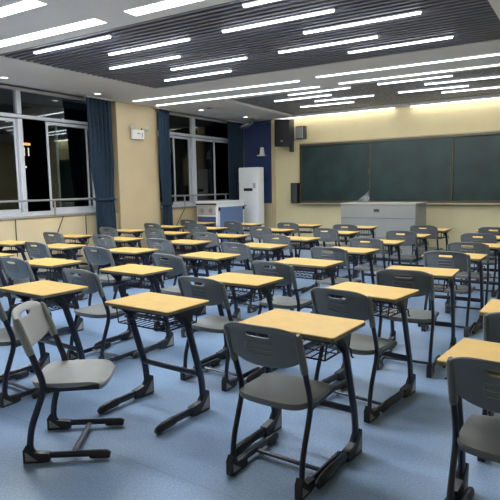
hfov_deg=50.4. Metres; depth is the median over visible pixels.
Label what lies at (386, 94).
ceiling panel
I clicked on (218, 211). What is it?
cabinet
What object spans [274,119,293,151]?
speaker
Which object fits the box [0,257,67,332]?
chair
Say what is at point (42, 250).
chair
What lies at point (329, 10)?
tube light
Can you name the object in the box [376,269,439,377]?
chair
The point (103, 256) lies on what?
chair
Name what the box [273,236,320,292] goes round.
student desk
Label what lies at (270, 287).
basket
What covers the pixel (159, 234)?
chair
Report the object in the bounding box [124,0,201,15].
recessed light
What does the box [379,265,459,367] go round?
student desk
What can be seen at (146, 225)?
chair
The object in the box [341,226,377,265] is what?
student desk
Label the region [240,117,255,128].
security camera
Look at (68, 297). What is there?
basket
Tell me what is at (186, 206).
trim
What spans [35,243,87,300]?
student desk
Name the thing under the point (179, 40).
tube light
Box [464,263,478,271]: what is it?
basket
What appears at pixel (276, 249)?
student desk
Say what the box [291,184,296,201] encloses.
grille
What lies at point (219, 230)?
student desk
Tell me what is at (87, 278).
chair
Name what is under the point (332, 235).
chair
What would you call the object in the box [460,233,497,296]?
chair
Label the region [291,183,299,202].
speaker
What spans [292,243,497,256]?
baseboard
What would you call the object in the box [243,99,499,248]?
wall
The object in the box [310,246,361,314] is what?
chair
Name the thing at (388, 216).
desk
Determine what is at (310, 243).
basket
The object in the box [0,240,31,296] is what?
student desk
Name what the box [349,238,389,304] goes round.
chair
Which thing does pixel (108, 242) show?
chair
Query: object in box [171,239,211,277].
student desk
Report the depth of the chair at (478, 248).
6.10 m
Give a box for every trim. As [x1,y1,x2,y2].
[0,211,118,219]
[160,206,196,209]
[271,119,275,234]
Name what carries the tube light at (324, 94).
attached to the ceiling panel at (386, 94)
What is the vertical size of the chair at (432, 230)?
0.859 m
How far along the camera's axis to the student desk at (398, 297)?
3.82 m
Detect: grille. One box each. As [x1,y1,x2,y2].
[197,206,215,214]
[275,120,288,145]
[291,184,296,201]
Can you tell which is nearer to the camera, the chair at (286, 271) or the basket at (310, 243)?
the chair at (286, 271)
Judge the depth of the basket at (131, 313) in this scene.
3.56 m
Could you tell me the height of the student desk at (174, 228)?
0.760 m
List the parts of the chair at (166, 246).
backrest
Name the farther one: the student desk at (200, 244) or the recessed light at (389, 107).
the recessed light at (389, 107)
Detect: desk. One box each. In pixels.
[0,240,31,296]
[0,253,14,317]
[0,280,87,398]
[27,258,83,338]
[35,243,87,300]
[60,234,94,275]
[94,264,173,357]
[97,292,209,434]
[101,237,144,288]
[107,247,157,312]
[108,229,144,267]
[152,231,190,278]
[160,225,184,262]
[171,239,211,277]
[174,251,240,320]
[187,222,215,253]
[193,272,283,382]
[195,227,227,268]
[206,234,249,274]
[230,242,287,307]
[236,223,263,261]
[236,309,364,488]
[257,228,294,270]
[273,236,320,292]
[274,257,343,345]
[286,224,321,257]
[318,231,359,277]
[321,282,418,411]
[322,246,379,311]
[340,202,426,262]
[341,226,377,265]
[359,239,404,282]
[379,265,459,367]
[385,233,431,266]
[409,228,451,264]
[418,253,487,333]
[437,338,499,499]
[445,243,499,304]
[462,236,499,284]
[479,299,499,415]
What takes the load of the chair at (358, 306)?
on the floor
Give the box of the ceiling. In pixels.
[0,0,499,122]
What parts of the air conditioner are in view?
outlet panel, panel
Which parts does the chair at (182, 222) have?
backrest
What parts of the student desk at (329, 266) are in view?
leg, under frame, leg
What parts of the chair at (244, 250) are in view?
backrest, seat, leg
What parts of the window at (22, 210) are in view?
sash, sash, sash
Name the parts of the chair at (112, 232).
backrest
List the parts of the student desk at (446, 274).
leg, under frame, leg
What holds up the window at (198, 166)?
in the wall at (136, 162)
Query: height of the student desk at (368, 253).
0.760 m
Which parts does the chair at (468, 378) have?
leg, backrest, seat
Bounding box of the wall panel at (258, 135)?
[244,120,271,202]
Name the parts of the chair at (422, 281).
leg, backrest, seat, leg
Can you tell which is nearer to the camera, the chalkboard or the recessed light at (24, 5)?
the recessed light at (24, 5)
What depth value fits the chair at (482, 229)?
8.13 m
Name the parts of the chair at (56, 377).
backrest, leg, seat, leg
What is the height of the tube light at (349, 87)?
0.030 m
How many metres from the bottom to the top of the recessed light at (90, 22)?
0.004 m
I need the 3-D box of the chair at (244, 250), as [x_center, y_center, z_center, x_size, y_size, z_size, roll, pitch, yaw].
[-0.055,0.307,6.702,0.459,0.859,0.541,4,9,38]
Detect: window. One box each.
[0,84,95,217]
[157,110,228,207]
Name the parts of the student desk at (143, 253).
leg, under frame, leg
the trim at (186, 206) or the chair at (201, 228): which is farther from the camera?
the trim at (186, 206)
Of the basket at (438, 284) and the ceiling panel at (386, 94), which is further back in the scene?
the ceiling panel at (386, 94)
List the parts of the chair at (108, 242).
backrest, leg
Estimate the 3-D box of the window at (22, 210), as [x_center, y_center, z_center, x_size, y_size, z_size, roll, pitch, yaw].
[-3.750,-1.656,9.081,0.100,2.130,3.490,3,8,33]
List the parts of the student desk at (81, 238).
under frame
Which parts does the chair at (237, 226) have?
backrest, seat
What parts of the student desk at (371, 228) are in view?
leg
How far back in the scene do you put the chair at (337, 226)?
9.22 m
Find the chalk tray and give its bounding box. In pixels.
[299,203,499,204]
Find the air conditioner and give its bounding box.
[239,167,263,243]
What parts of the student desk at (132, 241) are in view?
under frame, leg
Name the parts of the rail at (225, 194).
handrail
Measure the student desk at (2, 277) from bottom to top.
0.760 m
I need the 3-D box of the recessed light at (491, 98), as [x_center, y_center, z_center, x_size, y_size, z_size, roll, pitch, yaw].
[4.724,-3.065,10.816,2.920,0.030,0.082,3,8,33]
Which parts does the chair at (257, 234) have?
backrest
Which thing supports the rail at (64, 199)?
attached to the wall at (136, 162)
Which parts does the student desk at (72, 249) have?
under frame, leg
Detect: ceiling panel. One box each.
[0,0,499,87]
[234,67,499,113]
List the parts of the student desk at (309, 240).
under frame, leg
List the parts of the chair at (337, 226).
backrest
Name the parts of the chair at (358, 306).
leg, backrest, seat, leg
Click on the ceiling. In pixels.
(56, 13)
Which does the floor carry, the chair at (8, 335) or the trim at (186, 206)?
the chair at (8, 335)
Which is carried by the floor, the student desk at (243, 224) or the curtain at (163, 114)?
the student desk at (243, 224)
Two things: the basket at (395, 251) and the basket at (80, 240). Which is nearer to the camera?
the basket at (395, 251)
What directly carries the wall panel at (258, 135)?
attached to the wall at (483, 115)
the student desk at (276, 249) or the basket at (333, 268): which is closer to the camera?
the basket at (333, 268)
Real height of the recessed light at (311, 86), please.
0.020 m
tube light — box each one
[33,34,111,53]
[107,37,190,55]
[109,55,180,69]
[164,69,231,80]
[170,56,247,70]
[221,8,334,32]
[242,0,278,7]
[274,94,331,101]
[278,34,378,53]
[287,86,350,95]
[300,101,353,107]
[302,10,421,33]
[314,94,373,101]
[347,35,453,53]
[377,74,452,84]
[398,84,468,92]
[424,75,499,84]
[441,86,499,92]
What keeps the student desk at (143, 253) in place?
on the floor
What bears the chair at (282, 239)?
on the floor
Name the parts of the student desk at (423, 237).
leg, leg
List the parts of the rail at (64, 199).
handrail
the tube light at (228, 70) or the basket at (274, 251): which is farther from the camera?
the tube light at (228, 70)
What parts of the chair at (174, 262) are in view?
backrest, leg, seat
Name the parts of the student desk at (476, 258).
leg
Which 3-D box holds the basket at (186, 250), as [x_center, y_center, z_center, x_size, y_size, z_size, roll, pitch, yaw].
[-0.905,-0.031,7.688,0.485,0.112,0.308,3,8,33]
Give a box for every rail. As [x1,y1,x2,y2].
[0,197,116,256]
[172,193,227,225]
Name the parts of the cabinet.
door, blue panel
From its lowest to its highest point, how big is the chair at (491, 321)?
0.859 m
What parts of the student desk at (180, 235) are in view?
leg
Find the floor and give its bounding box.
[0,247,499,499]
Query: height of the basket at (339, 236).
0.112 m
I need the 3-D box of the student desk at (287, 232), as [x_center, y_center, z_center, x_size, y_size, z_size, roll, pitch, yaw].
[0.426,0.014,9.548,0.647,0.760,0.532,4,8,36]
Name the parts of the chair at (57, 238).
backrest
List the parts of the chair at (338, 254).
leg, backrest, seat, leg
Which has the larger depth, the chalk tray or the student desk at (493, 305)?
the chalk tray
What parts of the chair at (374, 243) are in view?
leg, backrest, seat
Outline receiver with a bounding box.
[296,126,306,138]
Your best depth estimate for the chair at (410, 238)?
7.76 m
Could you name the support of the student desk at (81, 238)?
on the floor
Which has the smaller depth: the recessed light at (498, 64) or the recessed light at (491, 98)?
the recessed light at (498, 64)
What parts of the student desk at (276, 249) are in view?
leg, under frame, leg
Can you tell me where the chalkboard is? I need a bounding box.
[299,130,499,204]
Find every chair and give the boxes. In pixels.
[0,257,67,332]
[0,302,50,407]
[11,301,123,463]
[24,241,57,305]
[43,232,82,282]
[62,268,136,361]
[83,246,135,318]
[92,234,132,291]
[99,227,121,272]
[144,223,162,264]
[144,229,178,279]
[147,238,188,295]
[151,253,199,337]
[177,276,259,391]
[180,219,196,239]
[187,224,217,268]
[193,232,221,284]
[220,242,263,312]
[224,221,254,263]
[224,321,341,499]
[249,226,273,269]
[251,261,315,348]
[263,234,305,295]
[277,222,306,257]
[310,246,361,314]
[310,287,400,422]
[313,228,347,279]
[333,224,360,272]
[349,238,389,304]
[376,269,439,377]
[386,230,421,266]
[410,225,442,263]
[421,251,475,336]
[445,242,490,312]
[446,356,499,499]
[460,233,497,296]
[476,227,499,279]
[477,312,499,462]
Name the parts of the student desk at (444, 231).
leg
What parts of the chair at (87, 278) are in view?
backrest, leg, seat, leg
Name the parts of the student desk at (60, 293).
leg, under frame, plate, leg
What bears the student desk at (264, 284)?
on the floor
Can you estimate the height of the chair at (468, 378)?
0.859 m
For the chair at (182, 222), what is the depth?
11.48 m
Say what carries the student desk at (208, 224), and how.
on the floor
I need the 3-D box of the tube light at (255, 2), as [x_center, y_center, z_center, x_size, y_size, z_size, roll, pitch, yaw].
[0.486,-2.444,4.654,1.291,0.380,0.053,3,8,30]
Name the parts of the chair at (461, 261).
leg, backrest, seat, leg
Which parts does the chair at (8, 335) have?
leg, leg, seat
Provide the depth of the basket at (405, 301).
3.75 m
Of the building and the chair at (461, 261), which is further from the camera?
the building
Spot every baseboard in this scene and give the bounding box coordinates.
[0,248,196,285]
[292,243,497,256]
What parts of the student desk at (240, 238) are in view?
under frame, leg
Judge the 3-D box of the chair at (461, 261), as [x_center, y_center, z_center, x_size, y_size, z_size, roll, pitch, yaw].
[2.081,0.408,5.523,0.459,0.859,0.541,3,8,33]
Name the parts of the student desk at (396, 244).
leg, leg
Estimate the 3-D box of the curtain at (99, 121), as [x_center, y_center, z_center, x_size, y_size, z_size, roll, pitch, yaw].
[-2.783,-1.255,10.033,0.100,3.158,0.640,3,8,33]
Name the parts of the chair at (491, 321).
leg, backrest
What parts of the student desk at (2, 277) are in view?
leg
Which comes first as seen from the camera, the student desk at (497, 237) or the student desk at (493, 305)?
the student desk at (493, 305)
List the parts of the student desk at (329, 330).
leg, under frame, plate, leg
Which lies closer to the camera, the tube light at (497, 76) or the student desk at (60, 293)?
the student desk at (60, 293)
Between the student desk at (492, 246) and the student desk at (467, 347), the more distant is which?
the student desk at (492, 246)
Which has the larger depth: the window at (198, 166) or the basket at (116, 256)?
the window at (198, 166)
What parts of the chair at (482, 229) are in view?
backrest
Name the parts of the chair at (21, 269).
leg, backrest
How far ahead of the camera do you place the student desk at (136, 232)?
9.90 m
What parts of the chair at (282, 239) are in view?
backrest, leg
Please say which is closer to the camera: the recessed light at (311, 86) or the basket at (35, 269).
the basket at (35, 269)
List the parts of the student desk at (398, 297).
leg, under frame, leg, plate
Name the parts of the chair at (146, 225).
backrest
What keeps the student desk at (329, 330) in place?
on the floor
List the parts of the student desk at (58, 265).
leg, under frame, leg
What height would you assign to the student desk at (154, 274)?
0.760 m
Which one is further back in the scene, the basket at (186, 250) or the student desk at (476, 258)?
the basket at (186, 250)
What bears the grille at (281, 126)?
attached to the speaker at (283, 128)
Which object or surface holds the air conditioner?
on the floor
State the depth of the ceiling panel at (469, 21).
6.17 m
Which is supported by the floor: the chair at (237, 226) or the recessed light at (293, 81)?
the chair at (237, 226)
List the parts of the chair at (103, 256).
leg, backrest, leg, seat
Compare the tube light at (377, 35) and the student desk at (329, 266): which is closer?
the student desk at (329, 266)
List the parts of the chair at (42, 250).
backrest, seat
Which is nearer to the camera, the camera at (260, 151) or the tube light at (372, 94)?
the tube light at (372, 94)
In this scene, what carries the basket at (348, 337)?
on the student desk at (329, 330)
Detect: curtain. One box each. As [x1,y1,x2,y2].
[83,95,117,266]
[155,107,173,239]
[225,120,244,199]
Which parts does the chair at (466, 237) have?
backrest, seat, leg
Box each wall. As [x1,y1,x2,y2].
[0,83,227,279]
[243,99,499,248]
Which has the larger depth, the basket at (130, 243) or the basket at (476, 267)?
the basket at (130, 243)
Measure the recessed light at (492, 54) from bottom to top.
0.020 m
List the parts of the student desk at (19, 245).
leg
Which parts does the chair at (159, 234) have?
backrest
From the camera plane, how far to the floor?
3.35 m
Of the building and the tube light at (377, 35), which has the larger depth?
the building
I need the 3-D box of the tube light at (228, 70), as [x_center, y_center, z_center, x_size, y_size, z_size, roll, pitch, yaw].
[-0.811,-2.818,8.037,1.252,0.380,0.053,3,8,30]
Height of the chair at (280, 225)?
0.859 m
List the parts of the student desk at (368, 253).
under frame, leg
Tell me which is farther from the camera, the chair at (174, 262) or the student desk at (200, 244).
the student desk at (200, 244)
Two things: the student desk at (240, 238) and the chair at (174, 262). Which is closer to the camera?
the chair at (174, 262)
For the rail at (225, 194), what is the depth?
12.39 m
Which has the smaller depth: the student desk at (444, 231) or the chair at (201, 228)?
the student desk at (444, 231)
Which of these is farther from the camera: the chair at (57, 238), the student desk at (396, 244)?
the chair at (57, 238)
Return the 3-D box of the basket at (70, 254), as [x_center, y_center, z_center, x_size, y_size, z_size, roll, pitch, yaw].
[-2.639,0.033,7.401,0.485,0.112,0.308,3,8,31]
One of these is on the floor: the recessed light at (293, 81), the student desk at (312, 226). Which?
the student desk at (312, 226)
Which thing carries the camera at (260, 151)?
attached to the wall at (483, 115)
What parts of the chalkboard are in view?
board panel, trim, board panel, board panel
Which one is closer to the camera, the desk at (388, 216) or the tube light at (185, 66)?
the tube light at (185, 66)
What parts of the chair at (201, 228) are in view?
backrest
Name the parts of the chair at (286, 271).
leg, backrest, seat, leg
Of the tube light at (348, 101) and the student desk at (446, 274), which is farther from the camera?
the tube light at (348, 101)
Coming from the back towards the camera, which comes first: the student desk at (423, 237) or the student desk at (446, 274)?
the student desk at (423, 237)
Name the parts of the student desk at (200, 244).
under frame, leg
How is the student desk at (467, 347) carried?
on the floor
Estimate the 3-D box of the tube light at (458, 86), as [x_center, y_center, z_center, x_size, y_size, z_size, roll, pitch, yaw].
[3.375,-2.975,9.823,1.264,0.030,0.052,3,8,28]
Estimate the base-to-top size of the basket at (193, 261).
0.112 m
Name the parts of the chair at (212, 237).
backrest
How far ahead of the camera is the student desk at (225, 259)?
6.06 m
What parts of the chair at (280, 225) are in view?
backrest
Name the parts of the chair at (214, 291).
leg, backrest, seat, leg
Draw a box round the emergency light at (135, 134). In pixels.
[130,124,148,139]
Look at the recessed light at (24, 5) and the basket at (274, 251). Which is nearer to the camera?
the recessed light at (24, 5)
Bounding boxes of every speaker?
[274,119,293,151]
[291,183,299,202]
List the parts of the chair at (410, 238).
leg, backrest, seat, leg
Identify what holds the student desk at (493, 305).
on the floor
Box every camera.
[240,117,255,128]
[257,147,265,155]
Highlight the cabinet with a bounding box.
[196,200,244,251]
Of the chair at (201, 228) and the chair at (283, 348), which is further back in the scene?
the chair at (201, 228)
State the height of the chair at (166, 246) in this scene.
0.859 m
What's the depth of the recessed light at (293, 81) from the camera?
9.33 m
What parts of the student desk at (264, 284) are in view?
leg, under frame, leg, plate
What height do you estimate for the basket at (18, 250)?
0.112 m
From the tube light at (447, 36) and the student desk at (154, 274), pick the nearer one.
the student desk at (154, 274)
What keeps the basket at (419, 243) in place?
on the student desk at (423, 237)
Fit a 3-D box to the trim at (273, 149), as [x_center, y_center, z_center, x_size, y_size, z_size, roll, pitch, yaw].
[0.617,-1.728,13.758,0.090,3.230,0.060,3,8,33]
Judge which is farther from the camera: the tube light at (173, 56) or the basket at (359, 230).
the basket at (359, 230)
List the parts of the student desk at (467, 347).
leg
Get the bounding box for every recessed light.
[0,0,46,17]
[0,18,106,46]
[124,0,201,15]
[132,80,299,101]
[156,86,319,105]
[277,107,394,118]
[315,53,499,77]
[338,63,499,83]
[410,97,499,106]
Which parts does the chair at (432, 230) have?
backrest, seat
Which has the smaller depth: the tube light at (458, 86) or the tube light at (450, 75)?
the tube light at (450, 75)
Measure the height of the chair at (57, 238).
0.859 m
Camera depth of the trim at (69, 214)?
9.20 m
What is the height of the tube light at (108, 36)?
0.380 m
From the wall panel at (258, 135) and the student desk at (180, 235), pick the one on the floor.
the student desk at (180, 235)
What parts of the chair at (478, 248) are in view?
backrest, seat, leg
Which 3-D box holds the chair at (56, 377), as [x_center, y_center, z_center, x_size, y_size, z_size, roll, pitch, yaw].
[-1.077,0.741,3.162,0.541,0.859,0.459,-1,7,-3]
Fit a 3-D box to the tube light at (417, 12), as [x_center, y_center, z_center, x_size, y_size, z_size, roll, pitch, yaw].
[1.143,-2.562,5.568,1.291,0.380,0.053,3,8,30]
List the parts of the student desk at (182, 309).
plate, leg, under frame, plate, leg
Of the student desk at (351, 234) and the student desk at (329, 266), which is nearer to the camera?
the student desk at (329, 266)
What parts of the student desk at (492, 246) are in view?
leg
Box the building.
[0,99,220,211]
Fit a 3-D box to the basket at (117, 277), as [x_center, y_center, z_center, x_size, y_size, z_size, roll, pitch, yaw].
[-1.095,0.274,5.121,0.485,0.112,0.308,4,8,35]
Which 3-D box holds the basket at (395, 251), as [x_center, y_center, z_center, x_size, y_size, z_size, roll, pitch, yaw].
[1.764,-0.028,7.262,0.485,0.112,0.308,3,8,33]
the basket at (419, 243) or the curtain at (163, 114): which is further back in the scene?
the curtain at (163, 114)
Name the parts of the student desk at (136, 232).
leg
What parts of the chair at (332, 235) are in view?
backrest, leg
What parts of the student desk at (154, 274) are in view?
leg, under frame, plate, leg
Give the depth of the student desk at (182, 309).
3.60 m
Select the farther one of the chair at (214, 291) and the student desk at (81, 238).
the student desk at (81, 238)
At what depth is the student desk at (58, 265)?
5.68 m
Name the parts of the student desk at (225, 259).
leg, under frame, leg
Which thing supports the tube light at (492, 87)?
attached to the ceiling panel at (386, 94)
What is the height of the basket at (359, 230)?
0.112 m
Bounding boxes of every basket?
[0,247,26,253]
[9,294,77,311]
[33,266,73,278]
[47,251,79,257]
[66,239,88,244]
[107,274,164,288]
[111,241,138,248]
[114,254,151,263]
[116,309,197,331]
[174,245,206,252]
[185,259,233,270]
[226,285,274,301]
[251,332,350,361]
[252,250,281,258]
[291,242,314,249]
[295,267,335,279]
[329,296,407,317]
[333,236,354,241]
[349,255,372,264]
[358,230,371,235]
[381,247,396,253]
[409,239,423,245]
[434,280,448,291]
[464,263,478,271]
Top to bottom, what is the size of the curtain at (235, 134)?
3.158 m
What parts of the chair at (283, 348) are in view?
leg, backrest, seat, leg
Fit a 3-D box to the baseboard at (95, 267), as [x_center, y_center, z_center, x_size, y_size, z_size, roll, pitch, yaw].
[-3.800,0.495,8.908,0.015,0.100,13.385,3,8,33]
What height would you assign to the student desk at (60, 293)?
0.760 m
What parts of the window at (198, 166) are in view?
pane, sash, pane, pane, sash, sash, pane, pane, sash, pane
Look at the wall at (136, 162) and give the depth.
10.67 m
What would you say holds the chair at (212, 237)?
on the floor
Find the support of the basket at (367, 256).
on the student desk at (368, 253)
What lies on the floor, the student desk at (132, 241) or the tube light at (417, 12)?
the student desk at (132, 241)
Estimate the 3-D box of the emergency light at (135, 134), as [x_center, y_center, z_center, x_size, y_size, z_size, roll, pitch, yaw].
[-2.244,-2.400,10.819,0.131,0.290,0.515,3,8,33]

